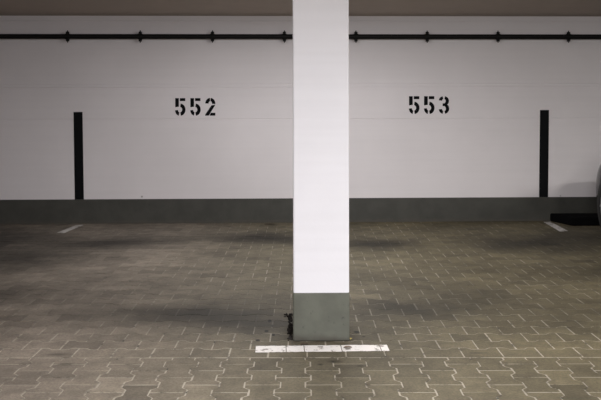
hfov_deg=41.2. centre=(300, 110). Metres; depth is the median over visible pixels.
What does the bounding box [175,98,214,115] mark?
stencilled number
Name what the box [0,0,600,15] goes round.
ceiling
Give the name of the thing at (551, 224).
painted line
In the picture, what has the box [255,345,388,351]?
painted line
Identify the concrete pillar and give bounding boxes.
[293,0,349,340]
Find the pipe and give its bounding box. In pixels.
[0,30,600,42]
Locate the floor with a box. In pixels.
[0,221,600,399]
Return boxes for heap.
[284,313,292,340]
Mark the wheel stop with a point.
(573, 219)
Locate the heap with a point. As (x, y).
(290, 326)
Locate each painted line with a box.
[57,225,81,232]
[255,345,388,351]
[544,222,566,230]
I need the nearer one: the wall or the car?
the car
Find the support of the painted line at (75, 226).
on the floor
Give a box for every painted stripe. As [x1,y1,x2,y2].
[74,112,83,198]
[539,110,548,196]
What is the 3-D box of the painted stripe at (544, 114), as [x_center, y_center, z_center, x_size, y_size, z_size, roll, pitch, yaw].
[2.754,0.481,9.047,0.115,0.984,0.004,0,0,-2]
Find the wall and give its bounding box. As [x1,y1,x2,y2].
[0,16,600,199]
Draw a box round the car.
[596,164,600,226]
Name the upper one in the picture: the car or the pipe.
the pipe
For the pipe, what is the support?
attached to the wall
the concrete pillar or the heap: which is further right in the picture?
the concrete pillar
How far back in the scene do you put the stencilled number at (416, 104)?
9.01 m
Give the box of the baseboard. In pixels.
[0,197,597,223]
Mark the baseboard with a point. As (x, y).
(464, 209)
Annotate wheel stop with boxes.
[550,213,599,225]
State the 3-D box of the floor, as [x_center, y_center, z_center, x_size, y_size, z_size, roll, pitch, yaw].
[0.474,1.308,1.053,19.000,0.121,16.138,0,0,-2]
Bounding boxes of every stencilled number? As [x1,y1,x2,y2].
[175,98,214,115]
[409,96,448,113]
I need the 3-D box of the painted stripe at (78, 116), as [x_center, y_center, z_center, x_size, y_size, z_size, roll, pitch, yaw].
[-2.469,0.497,8.903,0.112,0.972,0.004,0,0,-2]

